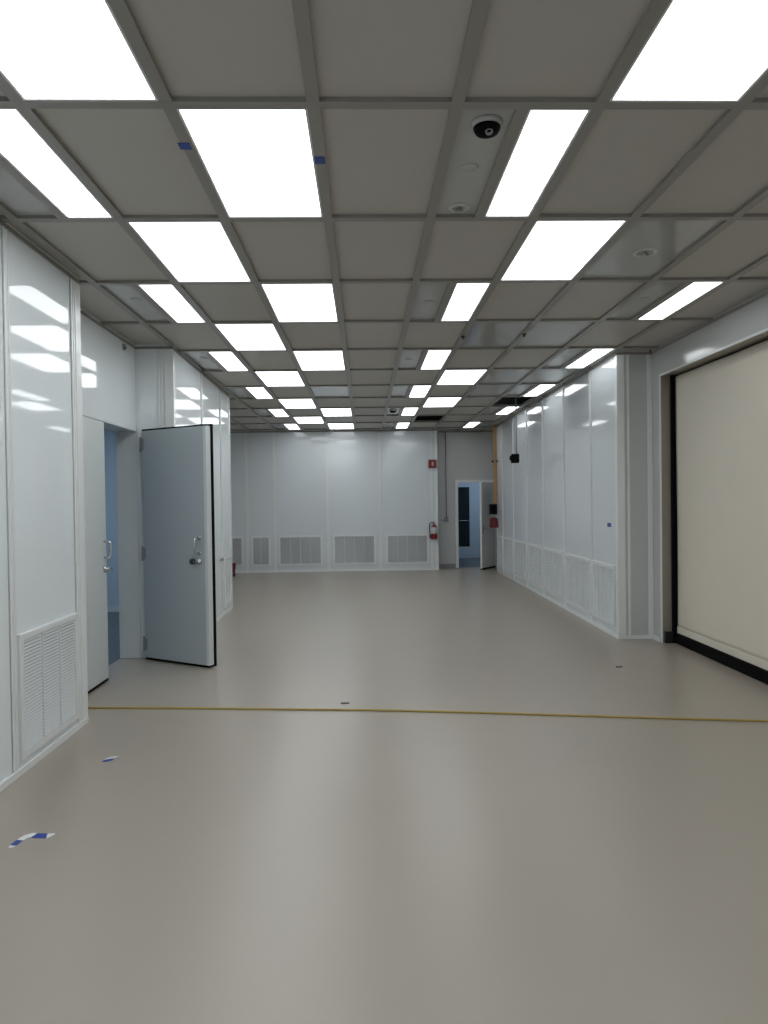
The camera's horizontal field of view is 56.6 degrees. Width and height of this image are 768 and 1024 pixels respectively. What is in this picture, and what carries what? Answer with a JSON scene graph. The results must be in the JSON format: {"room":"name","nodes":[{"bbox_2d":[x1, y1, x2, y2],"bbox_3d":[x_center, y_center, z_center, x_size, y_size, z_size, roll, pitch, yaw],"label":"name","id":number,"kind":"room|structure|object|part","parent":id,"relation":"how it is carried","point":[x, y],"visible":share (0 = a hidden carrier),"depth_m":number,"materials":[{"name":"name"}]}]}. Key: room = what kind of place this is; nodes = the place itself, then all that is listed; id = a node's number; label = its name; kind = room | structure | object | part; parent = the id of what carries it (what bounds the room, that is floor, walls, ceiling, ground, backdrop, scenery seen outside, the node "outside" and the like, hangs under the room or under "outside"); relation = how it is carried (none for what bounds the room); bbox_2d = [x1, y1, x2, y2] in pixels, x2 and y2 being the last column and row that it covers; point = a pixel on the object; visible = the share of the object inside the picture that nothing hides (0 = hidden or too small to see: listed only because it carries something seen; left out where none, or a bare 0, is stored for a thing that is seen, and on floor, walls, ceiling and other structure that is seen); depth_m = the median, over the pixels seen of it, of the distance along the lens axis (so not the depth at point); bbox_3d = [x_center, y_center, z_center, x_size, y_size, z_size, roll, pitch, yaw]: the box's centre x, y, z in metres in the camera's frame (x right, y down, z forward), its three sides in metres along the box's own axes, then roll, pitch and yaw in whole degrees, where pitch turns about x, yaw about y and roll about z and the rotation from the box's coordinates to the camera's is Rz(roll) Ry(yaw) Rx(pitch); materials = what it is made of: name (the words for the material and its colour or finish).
{"room":"clean room","nodes":[
{"label":"clean room","id":0,"kind":"room"},
{"bbox_2d":[0,222,87,782],"bbox_3d":[-2.408,-0.030,1.104,0.562,3.345,8.457,-1,1,-2],"label":"wall","id":1,"kind":"structure","parent":0,"point":[43,577],"depth_m":4.59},
{"bbox_2d":[0,219,78,283],"bbox_3d":[-2.155,-1.647,1.081,0.012,0.027,8.445,-1,1,-2],"label":"trim","id":2,"kind":"structure","parent":1,"relation":"attached to","point":[2,223],"depth_m":4.62,"materials":[{"name":"grey metal"}]},
{"bbox_2d":[0,716,88,791],"bbox_3d":[-2.110,1.616,1.137,0.015,0.045,8.460,-1,1,-2],"label":"baseboard","id":3,"kind":"structure","parent":1,"relation":"attached to","point":[4,784],"depth_m":4.58,"materials":[{"name":"white plastic"}]},
{"bbox_2d":[17,613,79,760],"bbox_3d":[-2.211,1.119,4.744,0.020,0.765,0.860,-1,1,-2],"label":"air vent","id":4,"kind":"object","parent":1,"relation":"in","point":[48,665],"visible":1,"depth_m":4.68,"materials":[{"name":"white metal"}]},
{"bbox_2d":[80,308,142,657],"bbox_3d":[-2.655,-0.106,6.470,0.261,3.345,2.309,-1,1,-2],"label":"wall","id":5,"kind":"structure","parent":0,"point":[109,371],"depth_m":6.82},
{"bbox_2d":[82,416,112,693],"bbox_3d":[-2.558,0.372,6.153,0.142,2.390,0.923,-1,1,-2],"label":"door","id":6,"kind":"structure","parent":5,"relation":"in","point":[96,568],"depth_m":6.35,"materials":[{"name":"grey metal"}]},
{"bbox_3d":[-2.536,0.344,6.559,0.076,0.170,0.029,-1,1,-2],"label":"pull handle","id":7,"kind":"part","parent":6,"relation":"part of","materials":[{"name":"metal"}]},
{"bbox_2d":[80,309,134,348],"bbox_3d":[-2.600,-1.719,6.413,0.012,0.027,2.240,-1,1,-2],"label":"trim","id":8,"kind":"structure","parent":5,"relation":"attached to","point":[81,311],"depth_m":6.70,"materials":[{"name":"grey metal"}]},
{"bbox_2d":[82,412,140,657],"bbox_3d":[-2.682,0.352,6.607,0.222,2.425,1.942,-1,1,-2],"label":"trim","id":9,"kind":"structure","parent":5,"relation":"attached to","point":[126,437],"depth_m":7.56,"materials":[{"name":"white metal"}]},
{"bbox_2d":[139,424,216,667],"bbox_3d":[-2.131,0.335,7.258,0.950,2.410,0.168,0,1,30],"label":"door","id":10,"kind":"structure","parent":5,"relation":"in","point":[178,548],"depth_m":7.21,"materials":[{"name":"paint"}]},
{"bbox_3d":[-1.847,0.333,7.041,0.044,0.194,0.078,0,1,30],"label":"pull handle","id":11,"kind":"part","parent":10,"relation":"part of","materials":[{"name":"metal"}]},
{"bbox_2d":[104,429,118,605],"bbox_3d":[-4.338,-0.104,7.845,3.551,3.345,6.120,-1,1,-2],"label":"wall","id":12,"kind":"structure","parent":0,"point":[109,436],"depth_m":10.82,"materials":[{"name":"white paint"}]},
{"bbox_2d":[107,606,118,611],"bbox_3d":[-4.351,1.478,10.829,3.442,0.086,0.020,-1,1,-2],"label":"baseboard","id":13,"kind":"structure","parent":12,"relation":"attached to","point":[109,608],"depth_m":10.83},
{"bbox_2d":[142,606,232,657],"bbox_3d":[-2.427,1.499,9.340,0.387,0.045,3.500,-1,1,-2],"label":"baseboard","id":14,"kind":"structure","parent":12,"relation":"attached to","point":[231,607],"depth_m":10.18,"materials":[{"name":"white plastic"}]},
{"bbox_2d":[138,344,232,652],"bbox_3d":[-2.476,-0.150,9.318,0.372,3.345,3.508,-1,1,-3],"label":"wall","id":15,"kind":"structure","parent":0,"point":[171,392],"depth_m":8.50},
{"bbox_2d":[135,346,228,396],"bbox_3d":[-2.482,-1.763,9.293,0.404,0.027,3.497,-1,1,-2],"label":"trim","id":16,"kind":"structure","parent":15,"relation":"attached to","point":[136,347],"depth_m":7.80,"materials":[{"name":"grey metal"}]},
{"bbox_2d":[224,555,231,607],"bbox_3d":[-2.337,1.033,10.686,0.020,0.745,0.470,-1,1,-3],"label":"air vent","id":17,"kind":"object","parent":15,"relation":"in","point":[227,560],"visible":1,"depth_m":10.65,"materials":[{"name":"white metal"}]},
{"bbox_2d":[230,429,438,570],"bbox_3d":[-1.737,-0.269,16.761,6.034,3.345,0.132,-1,1,-2],"label":"wall","id":18,"kind":"structure","parent":0,"point":[380,483],"depth_m":16.72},
{"bbox_2d":[232,536,243,566],"bbox_3d":[-3.535,0.924,16.666,0.500,0.700,0.020,-1,1,-2],"label":"air vent","id":19,"kind":"object","parent":18,"relation":"in","point":[237,542],"visible":0.55,"depth_m":16.68,"materials":[{"name":"grey metal"}]},
{"bbox_2d":[251,536,270,565],"bbox_3d":[-2.876,0.915,16.683,0.440,0.700,0.020,-1,1,-2],"label":"air vent","id":20,"kind":"object","parent":18,"relation":"in","point":[260,545],"visible":1,"depth_m":16.68,"materials":[{"name":"grey metal"}]},
{"bbox_2d":[278,535,322,565],"bbox_3d":[-1.954,0.902,16.708,1.020,0.700,0.020,-1,1,-2],"label":"air vent","id":21,"kind":"object","parent":18,"relation":"in","point":[293,550],"visible":1,"depth_m":16.71,"materials":[{"name":"grey metal"}]},
{"bbox_2d":[230,430,436,432],"bbox_3d":[-1.712,-1.882,16.679,5.922,0.027,0.012,-1,1,-2],"label":"trim","id":22,"kind":"structure","parent":18,"relation":"attached to","point":[345,430],"depth_m":16.69,"materials":[{"name":"grey metal"}]},
{"bbox_2d":[235,568,438,572],"bbox_3d":[-1.663,1.380,16.725,5.934,0.045,0.015,-1,1,-2],"label":"baseboard","id":23,"kind":"structure","parent":18,"relation":"attached to","point":[404,568],"depth_m":16.73,"materials":[{"name":"white plastic"}]},
{"bbox_2d":[333,534,375,564],"bbox_3d":[-0.692,0.885,16.742,1.000,0.700,0.020,-1,1,-2],"label":"air vent","id":24,"kind":"object","parent":18,"relation":"in","point":[347,549],"visible":1,"depth_m":16.74,"materials":[{"name":"white metal"}]},
{"bbox_2d":[386,534,428,563],"bbox_3d":[0.553,0.868,16.775,1.000,0.700,0.020,-1,1,-2],"label":"air vent","id":25,"kind":"object","parent":18,"relation":"in","point":[400,548],"visible":1,"depth_m":16.77,"materials":[{"name":"white metal"}]},
{"bbox_2d":[428,460,436,467],"bbox_3d":[1.137,-1.130,16.729,0.190,0.190,0.062,-1,1,-2],"label":"fire alarm strobe","id":26,"kind":"object","parent":18,"relation":"attached to","point":[431,463],"visible":1,"depth_m":16.72,"materials":[{"name":"red plastic"}]},
{"bbox_2d":[429,521,436,538],"bbox_3d":[1.165,0.426,16.685,0.163,0.420,0.192,0,1,36],"label":"fire extinguisher","id":27,"kind":"object","parent":18,"relation":"attached to","point":[433,535],"visible":1,"depth_m":16.64,"materials":[{"name":"red metal"}]},
{"bbox_2d":[0,558,767,1023],"bbox_3d":[-1.229,1.564,9.313,10.400,0.124,25.360,-1,1,-2],"label":"floor","id":28,"kind":"structure","parent":0,"point":[228,866],"depth_m":3.56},
{"bbox_2d":[9,833,54,847],"bbox_3d":[-1.731,1.597,3.499,0.209,0.001,0.105,-1,1,-37],"label":"tape strip","id":29,"kind":"object","parent":28,"relation":"on","point":[31,835],"visible":1,"depth_m":3.51,"materials":[{"name":"plastic"}]},
{"bbox_2d":[102,756,118,761],"bbox_3d":[-1.752,1.581,4.568,0.056,0.003,0.109,0,1,26],"label":"tape strip","id":30,"kind":"object","parent":28,"relation":"on","point":[109,758],"visible":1,"depth_m":4.56,"materials":[{"name":"blue plastic"}]},
{"bbox_2d":[232,563,236,576],"bbox_3d":[-3.430,1.291,15.913,0.284,0.295,0.284,-1,1,-2],"label":"fire extinguisher","id":31,"kind":"object","parent":28,"relation":"on","point":[233,564],"visible":0.34,"depth_m":15.85,"materials":[{"name":"metal"}]},
{"bbox_2d":[88,707,767,721],"bbox_3d":[0.401,1.534,5.450,5.866,0.015,0.101,-1,1,6],"label":"tape strip","id":32,"kind":"object","parent":28,"relation":"on","point":[479,712],"visible":0.84,"depth_m":5.49,"materials":[{"name":"plastic"}]},
{"bbox_2d":[0,0,767,430],"bbox_3d":[-0.646,-1.788,7.018,7.586,0.040,20.295,-1,1,-2],"label":"ceiling","id":33,"kind":"structure","parent":0,"point":[391,92],"depth_m":3.91,"materials":[{"name":"tile"}]},
{"bbox_2d":[0,109,112,217],"bbox_3d":[-1.697,-1.719,3.582,0.270,0.026,1.165,-1,1,-2],"label":"recessed light","id":34,"kind":"object","parent":33,"relation":"in","point":[22,146],"visible":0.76,"depth_m":3.57,"materials":[{"name":"white plastic"}]},
{"bbox_2d":[0,0,157,100],"bbox_3d":[-1.197,-1.708,2.375,0.555,0.026,1.165,-1,1,-2],"label":"recessed light","id":35,"kind":"object","parent":33,"relation":"in","point":[51,50],"visible":0.84,"depth_m":2.66,"materials":[{"name":"white plastic"}]},
{"bbox_2d":[138,285,205,322],"bbox_3d":[-1.763,-1.754,6.021,0.270,0.026,1.165,-1,1,-2],"label":"recessed light","id":36,"kind":"object","parent":33,"relation":"in","point":[167,297],"visible":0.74,"depth_m":5.97,"materials":[{"name":"white plastic"}]},
{"bbox_2d":[177,143,191,149],"bbox_3d":[-0.930,-1.709,3.336,0.055,0.003,0.060,-1,1,-2],"label":"scrap","id":37,"kind":"object","parent":33,"relation":"attached to","point":[183,146],"visible":1,"depth_m":3.33,"materials":[{"name":"blue plastic"}]},
{"bbox_2d":[127,222,250,281],"bbox_3d":[-1.262,-1.743,4.814,0.555,0.026,1.165,-1,1,-2],"label":"recessed light","id":38,"kind":"object","parent":33,"relation":"in","point":[190,251],"visible":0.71,"depth_m":4.73,"materials":[{"name":"white plastic"}]},
{"bbox_2d":[208,352,248,370],"bbox_3d":[-1.829,-1.789,8.460,0.270,0.026,1.165,-1,1,-2],"label":"recessed light","id":39,"kind":"object","parent":33,"relation":"in","point":[229,361],"visible":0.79,"depth_m":8.43,"materials":[{"name":"white plastic"}]},
{"bbox_2d":[176,109,322,217],"bbox_3d":[-0.620,-1.734,3.611,0.555,0.026,1.165,-1,1,-2],"label":"recessed light","id":40,"kind":"object","parent":33,"relation":"in","point":[259,163],"visible":0.81,"depth_m":3.49,"materials":[{"name":"white plastic"}]},
{"bbox_2d":[214,324,285,350],"bbox_3d":[-1.328,-1.778,7.253,0.555,0.026,1.165,-1,1,-2],"label":"recessed light","id":41,"kind":"object","parent":33,"relation":"in","point":[243,337],"visible":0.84,"depth_m":7.21,"materials":[{"name":"white plastic"}]},
{"bbox_2d":[246,387,272,398],"bbox_3d":[-1.894,-1.824,10.899,0.270,0.026,1.165,-1,1,-2],"label":"recessed light","id":42,"kind":"object","parent":33,"relation":"in","point":[257,392],"visible":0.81,"depth_m":10.87,"materials":[{"name":"white plastic"}]},
{"bbox_2d":[268,409,288,416],"bbox_3d":[-1.960,-1.859,13.338,0.270,0.026,1.165,-1,1,-2],"label":"recessed light","id":43,"kind":"object","parent":33,"relation":"in","point":[276,412],"visible":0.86,"depth_m":13.31,"materials":[{"name":"white plastic"}]},
{"bbox_2d":[255,372,304,386],"bbox_3d":[-1.394,-1.813,9.692,0.555,0.026,1.165,-1,1,-2],"label":"recessed light","id":44,"kind":"object","parent":33,"relation":"in","point":[269,379],"visible":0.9,"depth_m":9.68,"materials":[{"name":"white plastic"}]},
{"bbox_2d":[284,424,299,429],"bbox_3d":[-2.026,-1.894,15.777,0.270,0.026,1.165,-1,1,-2],"label":"recessed light","id":45,"kind":"object","parent":33,"relation":"in","point":[289,426],"visible":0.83,"depth_m":15.78,"materials":[{"name":"white plastic"}]},
{"bbox_2d":[278,399,315,408],"bbox_3d":[-1.460,-1.848,12.131,0.555,0.026,1.165,-1,1,-2],"label":"recessed light","id":46,"kind":"object","parent":33,"relation":"in","point":[287,403],"visible":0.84,"depth_m":12.13,"materials":[{"name":"white plastic"}]},
{"bbox_2d":[260,284,337,321],"bbox_3d":[-0.686,-1.769,6.050,0.555,0.026,1.165,-1,1,-2],"label":"recessed light","id":47,"kind":"object","parent":33,"relation":"in","point":[288,302],"visible":0.87,"depth_m":6.00,"materials":[{"name":"white plastic"}]},
{"bbox_2d":[293,417,323,423],"bbox_3d":[-1.526,-1.883,14.570,0.555,0.026,1.165,-1,1,-2],"label":"recessed light","id":48,"kind":"object","parent":33,"relation":"in","point":[300,420],"visible":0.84,"depth_m":14.64,"materials":[{"name":"white plastic"}]},
{"bbox_2d":[293,351,344,370],"bbox_3d":[-0.751,-1.804,8.489,0.555,0.026,1.165,-1,1,-2],"label":"recessed light","id":49,"kind":"object","parent":33,"relation":"in","point":[307,360],"visible":0.96,"depth_m":8.47,"materials":[{"name":"white plastic"}]},
{"bbox_2d":[314,157,324,163],"bbox_3d":[-0.314,-1.720,3.490,0.052,0.003,0.070,-1,1,-2],"label":"scrap","id":50,"kind":"object","parent":33,"relation":"attached to","point":[318,160],"visible":1,"depth_m":3.49,"materials":[{"name":"blue plastic"}]},
{"bbox_2d":[320,409,351,415],"bbox_3d":[-0.883,-1.874,13.367,0.555,0.026,1.165,-1,1,-2],"label":"recessed light","id":51,"kind":"object","parent":33,"relation":"in","point":[326,412],"visible":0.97,"depth_m":13.41,"materials":[{"name":"white plastic"}]},
{"bbox_2d":[328,423,353,428],"bbox_3d":[-0.949,-1.909,15.805,0.555,0.026,1.165,-1,1,-2],"label":"recessed light","id":52,"kind":"object","parent":33,"relation":"in","point":[331,426],"visible":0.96,"depth_m":15.90,"materials":[{"name":"white plastic"}]},
{"bbox_2d":[396,423,409,427],"bbox_3d":[0.413,-1.927,15.842,0.270,0.026,1.165,-1,1,-2],"label":"recessed light","id":53,"kind":"object","parent":33,"relation":"in","point":[399,425],"visible":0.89,"depth_m":15.87,"materials":[{"name":"white plastic"}]},
{"bbox_2d":[401,408,418,415],"bbox_3d":[0.479,-1.892,13.403,0.270,0.026,1.165,-1,1,-2],"label":"recessed light","id":54,"kind":"object","parent":33,"relation":"in","point":[406,411],"visible":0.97,"depth_m":13.42,"materials":[{"name":"white plastic"}]},
{"bbox_2d":[408,386,430,397],"bbox_3d":[0.544,-1.857,10.964,0.270,0.026,1.165,-1,1,-2],"label":"recessed light","id":55,"kind":"object","parent":33,"relation":"in","point":[417,391],"visible":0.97,"depth_m":10.97,"materials":[{"name":"white plastic"}]},
{"bbox_2d":[420,350,451,369],"bbox_3d":[0.610,-1.822,8.525,0.270,0.026,1.165,-1,1,-2],"label":"recessed light","id":56,"kind":"object","parent":33,"relation":"in","point":[434,359],"visible":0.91,"depth_m":8.50,"materials":[{"name":"white plastic"}]},
{"bbox_2d":[423,398,460,406],"bbox_3d":[0.979,-1.881,12.196,0.555,0.026,1.165,-1,1,-2],"label":"recessed light","id":57,"kind":"object","parent":33,"relation":"in","point":[431,402],"visible":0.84,"depth_m":12.23,"materials":[{"name":"white plastic"}]},
{"bbox_2d":[448,203,469,212],"bbox_3d":[0.434,-1.750,4.128,0.124,0.025,0.124,-1,1,-2],"label":"sprinkler","id":58,"kind":"object","parent":33,"relation":"attached to","point":[452,206],"visible":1,"depth_m":4.11,"materials":[{"name":"white metal"}]},
{"bbox_2d":[436,370,486,384],"bbox_3d":[1.045,-1.846,9.757,0.555,0.026,1.165,-1,1,-2],"label":"recessed light","id":59,"kind":"object","parent":33,"relation":"in","point":[449,377],"visible":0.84,"depth_m":9.76,"materials":[{"name":"white plastic"}]},
{"bbox_2d":[441,283,490,320],"bbox_3d":[0.676,-1.787,6.087,0.270,0.026,1.165,-1,1,-2],"label":"recessed light","id":60,"kind":"object","parent":33,"relation":"in","point":[465,298],"visible":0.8,"depth_m":6.03,"materials":[{"name":"white plastic"}]},
{"bbox_2d":[461,163,478,170],"bbox_3d":[0.437,-1.751,3.627,0.088,0.004,0.088,-1,1,-2],"label":"sprinkler cover","id":61,"kind":"object","parent":33,"relation":"attached to","point":[469,166],"visible":1,"depth_m":3.62,"materials":[{"name":"white metal"}]},
{"bbox_2d":[463,422,480,427],"bbox_3d":[1.947,-1.948,15.883,0.250,0.026,1.165,-1,1,-2],"label":"recessed light","id":62,"kind":"object","parent":33,"relation":"in","point":[470,424],"visible":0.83,"depth_m":15.86,"materials":[{"name":"white plastic"}]},
{"bbox_2d":[465,422,479,426],"bbox_3d":[1.947,-1.949,15.883,0.228,0.012,1.143,-1,1,-2],"label":"diffuser","id":63,"kind":"object","parent":62,"relation":"attached to","point":[471,424],"depth_m":15.85,"materials":[{"name":"white plastic"}]},
{"bbox_2d":[471,114,502,138],"bbox_3d":[0.462,-1.715,3.204,0.144,0.068,0.144,-1,1,-2],"label":"dome camera","id":64,"kind":"object","parent":33,"relation":"attached to","point":[487,129],"visible":1,"depth_m":3.16,"materials":[{"name":"black plastic"}]},
{"bbox_2d":[495,407,518,414],"bbox_3d":[2.318,-1.917,13.452,0.250,0.026,1.165,-1,1,-2],"label":"recessed light","id":65,"kind":"object","parent":33,"relation":"in","point":[507,410],"visible":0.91,"depth_m":13.59,"materials":[{"name":"white plastic"}]},
{"bbox_2d":[484,109,590,216],"bbox_3d":[0.742,-1.752,3.648,0.270,0.026,1.165,-1,1,-2],"label":"recessed light","id":66,"kind":"object","parent":33,"relation":"in","point":[545,136],"visible":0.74,"depth_m":3.52,"materials":[{"name":"white plastic"}]},
{"bbox_2d":[524,385,554,395],"bbox_3d":[2.384,-1.883,11.014,0.250,0.026,1.165,-1,1,-2],"label":"recessed light","id":67,"kind":"object","parent":33,"relation":"in","point":[540,389],"visible":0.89,"depth_m":11.03,"materials":[{"name":"white plastic"}]},
{"bbox_2d":[500,221,626,280],"bbox_3d":[1.177,-1.776,4.880,0.555,0.026,1.165,-1,1,-2],"label":"recessed light","id":68,"kind":"object","parent":33,"relation":"in","point":[551,250],"visible":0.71,"depth_m":4.81,"materials":[{"name":"white plastic"}]},
{"bbox_2d":[566,349,613,367],"bbox_3d":[2.450,-1.848,8.575,0.250,0.026,1.165,-1,1,-2],"label":"recessed light","id":69,"kind":"object","parent":33,"relation":"in","point":[593,355],"visible":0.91,"depth_m":8.56,"materials":[{"name":"white plastic"}]},
{"bbox_2d":[632,248,657,256],"bbox_3d":[1.798,-1.780,4.916,0.164,0.025,0.164,-1,1,-2],"label":"sprinkler","id":70,"kind":"object","parent":33,"relation":"attached to","point":[634,253],"visible":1,"depth_m":4.90,"materials":[{"name":"white metal"}]},
{"bbox_2d":[638,282,723,319],"bbox_3d":[2.515,-1.813,6.136,0.250,0.026,1.165,-1,1,-2],"label":"recessed light","id":71,"kind":"object","parent":33,"relation":"in","point":[695,290],"visible":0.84,"depth_m":6.07,"materials":[{"name":"white plastic"}]},
{"bbox_2d":[609,0,767,101],"bbox_3d":[1.242,-1.741,2.441,0.555,0.026,1.165,-1,1,-2],"label":"recessed light","id":72,"kind":"object","parent":33,"relation":"in","point":[697,50],"visible":0.83,"depth_m":2.72,"materials":[{"name":"white plastic"}]},
{"bbox_2d":[188,350,650,403],"bbox_3d":[-1.219,-2.236,7.008,10.400,0.050,20.860,-1,1,-2],"label":"ceiling","id":73,"kind":"structure","parent":0,"point":[504,400],"depth_m":15.25,"materials":[{"name":"grey"}]},
{"bbox_2d":[509,397,518,462],"bbox_3d":[2.246,-1.587,12.344,0.155,1.480,0.120,-1,1,-2],"label":"box","id":74,"kind":"object","parent":73,"relation":"hanging from","point":[514,458],"visible":0.93,"depth_m":12.34,"materials":[{"name":"black plastic"}]},
{"bbox_2d":[437,430,496,563],"bbox_3d":[1.903,-0.326,17.315,1.998,3.345,0.120,-1,1,-2],"label":"wall","id":75,"kind":"structure","parent":0,"point":[469,455],"depth_m":17.25,"materials":[{"name":"grey paint"}]},
{"bbox_2d":[440,433,448,521],"bbox_3d":[1.445,-0.834,17.210,0.197,2.156,0.050,-1,1,-2],"label":"conduit","id":76,"kind":"object","parent":75,"relation":"attached to","point":[446,519],"visible":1,"depth_m":17.20,"materials":[{"name":"grey plastic"}]},
{"bbox_2d":[439,564,455,567],"bbox_3d":[1.504,1.303,17.261,0.453,0.100,0.012,-1,1,-2],"label":"baseboard","id":77,"kind":"structure","parent":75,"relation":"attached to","point":[440,565],"depth_m":17.25,"materials":[{"name":"grey plastic"}]},
{"bbox_2d":[473,483,479,557],"bbox_3d":[2.243,-0.352,18.774,2.700,3.345,2.780,-1,1,-2],"label":"wall","id":78,"kind":"structure","parent":0,"point":[476,486],"depth_m":20.09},
{"bbox_2d":[438,431,492,432],"bbox_3d":[2.009,-1.939,17.229,1.548,0.027,0.012,-1,1,-2],"label":"trim","id":79,"kind":"structure","parent":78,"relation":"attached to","point":[438,431],"depth_m":17.22,"materials":[{"name":"grey metal"}]},
{"bbox_2d":[458,483,473,557],"bbox_3d":[2.143,0.241,20.030,0.720,2.116,0.082,-1,1,-2],"label":"door","id":80,"kind":"structure","parent":78,"relation":"in","point":[465,490],"depth_m":20.04,"materials":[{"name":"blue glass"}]},
{"bbox_3d":[2.151,0.138,20.049,0.500,1.670,0.020,-1,1,-2],"label":"glass pane","id":81,"kind":"part","parent":80,"relation":"part of","materials":[{"name":"black glass"}]},
{"bbox_2d":[455,480,496,567],"bbox_3d":[2.218,0.282,17.322,0.985,2.120,0.140,-1,1,-2],"label":"trim","id":82,"kind":"structure","parent":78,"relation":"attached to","point":[456,481],"depth_m":17.24,"materials":[{"name":"white metal"}]},
{"bbox_2d":[479,482,495,569],"bbox_3d":[2.456,0.320,16.924,0.173,2.039,0.745,0,1,33],"label":"door","id":83,"kind":"structure","parent":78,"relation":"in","point":[487,534],"depth_m":16.82,"materials":[{"name":"grey metal"}]},
{"bbox_3d":[2.449,-0.180,16.916,0.015,0.660,0.435,0,1,33],"label":"vision pane","id":84,"kind":"part","parent":83,"relation":"part of","materials":[{"name":"grey glass"}]},
{"bbox_2d":[496,351,630,638],"bbox_3d":[2.809,-0.263,12.241,0.372,3.345,8.088,-1,1,-1],"label":"wall","id":85,"kind":"structure","parent":0,"point":[567,483],"depth_m":9.93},
{"bbox_2d":[489,504,496,514],"bbox_3d":[2.454,-0.056,16.078,0.180,0.253,0.106,-1,1,-2],"label":"control box","id":86,"kind":"object","parent":85,"relation":"attached to","point":[492,507],"visible":1,"depth_m":16.02,"materials":[{"name":"plastic"}]},
{"bbox_2d":[489,515,497,527],"bbox_3d":[2.475,0.212,16.085,0.195,0.291,0.060,-1,1,-2],"label":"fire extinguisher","id":87,"kind":"object","parent":85,"relation":"attached to","point":[493,523],"visible":1,"depth_m":16.06,"materials":[{"name":"metal"}]},
{"bbox_2d":[493,426,496,503],"bbox_3d":[2.511,-1.019,16.141,0.070,1.849,0.040,-1,1,-2],"label":"wooden strip","id":88,"kind":"object","parent":85,"relation":"attached to","point":[494,427],"visible":1,"depth_m":16.12,"materials":[{"name":"orange wood"}]},
{"bbox_2d":[498,535,502,568],"bbox_3d":[2.586,0.876,15.869,0.021,0.715,0.550,-1,1,-1],"label":"air vent","id":89,"kind":"object","parent":85,"relation":"in","point":[500,538],"visible":0.99,"depth_m":15.84,"materials":[{"name":"white metal"}]},
{"bbox_2d":[503,536,513,573],"bbox_3d":[2.600,0.890,14.940,0.021,0.715,1.050,-1,1,-1],"label":"air vent","id":90,"kind":"object","parent":85,"relation":"in","point":[508,565],"visible":1,"depth_m":14.93,"materials":[{"name":"white metal"}]},
{"bbox_2d":[514,539,526,580],"bbox_3d":[2.619,0.907,13.725,0.021,0.715,1.120,-1,1,-1],"label":"air vent","id":91,"kind":"object","parent":85,"relation":"in","point":[520,547],"visible":1,"depth_m":13.68,"materials":[{"name":"white metal"}]},
{"bbox_2d":[527,543,542,588],"bbox_3d":[2.638,0.926,12.475,0.021,0.715,1.120,-1,1,-1],"label":"air vent","id":92,"kind":"object","parent":85,"relation":"in","point":[534,552],"visible":1,"depth_m":12.43,"materials":[{"name":"white metal"}]},
{"bbox_2d":[544,547,563,599],"bbox_3d":[2.657,0.944,11.200,0.021,0.715,1.170,-1,1,-1],"label":"air vent","id":93,"kind":"object","parent":85,"relation":"in","point":[553,559],"visible":1,"depth_m":11.13,"materials":[{"name":"white metal"}]},
{"bbox_2d":[496,352,650,426],"bbox_3d":[2.765,-1.876,12.215,0.422,0.027,8.076,-1,1,-2],"label":"trim","id":94,"kind":"structure","parent":85,"relation":"attached to","point":[616,353],"depth_m":9.28,"materials":[{"name":"grey metal"}]},
{"bbox_2d":[565,553,590,613],"bbox_3d":[2.677,0.963,9.901,0.022,0.715,1.170,-1,1,-1],"label":"air vent","id":95,"kind":"object","parent":85,"relation":"in","point":[577,568],"visible":1,"depth_m":9.84,"materials":[{"name":"white metal"}]},
{"bbox_2d":[497,569,659,641],"bbox_3d":[2.949,1.462,6.673,0.407,0.055,19.259,-1,1,-2],"label":"baseboard","id":96,"kind":"structure","parent":85,"relation":"attached to","point":[606,630],"depth_m":9.42,"materials":[{"name":"white plastic"}]},
{"bbox_2d":[592,560,614,625],"bbox_3d":[2.694,0.979,8.776,0.021,0.715,0.820,-1,1,-1],"label":"air vent","id":97,"kind":"object","parent":85,"relation":"in","point":[603,574],"visible":1,"depth_m":8.74,"materials":[{"name":"white metal"}]},
{"bbox_2d":[618,350,649,634],"bbox_3d":[2.888,-0.205,8.213,0.367,3.345,0.006,-1,1,-1],"label":"wall","id":98,"kind":"structure","parent":0,"point":[638,499],"depth_m":8.21,"materials":[{"name":"white metal"}]},
{"bbox_2d":[646,289,767,641],"bbox_3d":[3.309,-0.129,2.627,0.260,3.345,11.196,-1,1,-2],"label":"wall","id":99,"kind":"structure","parent":0,"point":[752,318],"depth_m":8.01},
{"bbox_2d":[651,291,767,353],"bbox_3d":[3.212,-1.740,2.588,0.012,0.027,11.170,-1,1,-2],"label":"trim","id":100,"kind":"structure","parent":99,"relation":"attached to","point":[766,292],"depth_m":6.69,"materials":[{"name":"grey metal"}]},
{"bbox_2d":[659,328,767,642],"bbox_3d":[3.259,-0.004,5.901,0.188,3.000,4.220,-1,1,-2],"label":"trim","id":101,"kind":"structure","parent":99,"relation":"attached to","point":[665,379],"depth_m":7.99,"materials":[{"name":"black metal"}]},
{"bbox_2d":[664,340,767,684],"bbox_3d":[3.266,0.003,5.901,0.165,2.986,4.192,-1,1,-2],"label":"door","id":102,"kind":"structure","parent":99,"relation":"in","point":[719,408],"depth_m":6.93,"materials":[{"name":"beige fabric"}]},
{"bbox_2d":[680,339,767,374],"bbox_3d":[3.432,-0.178,5.853,0.040,3.345,4.720,-1,1,-2],"label":"trim","id":103,"kind":"structure","parent":0,"point":[767,339],"depth_m":6.89,"materials":[{"name":"metal"}]}
]}

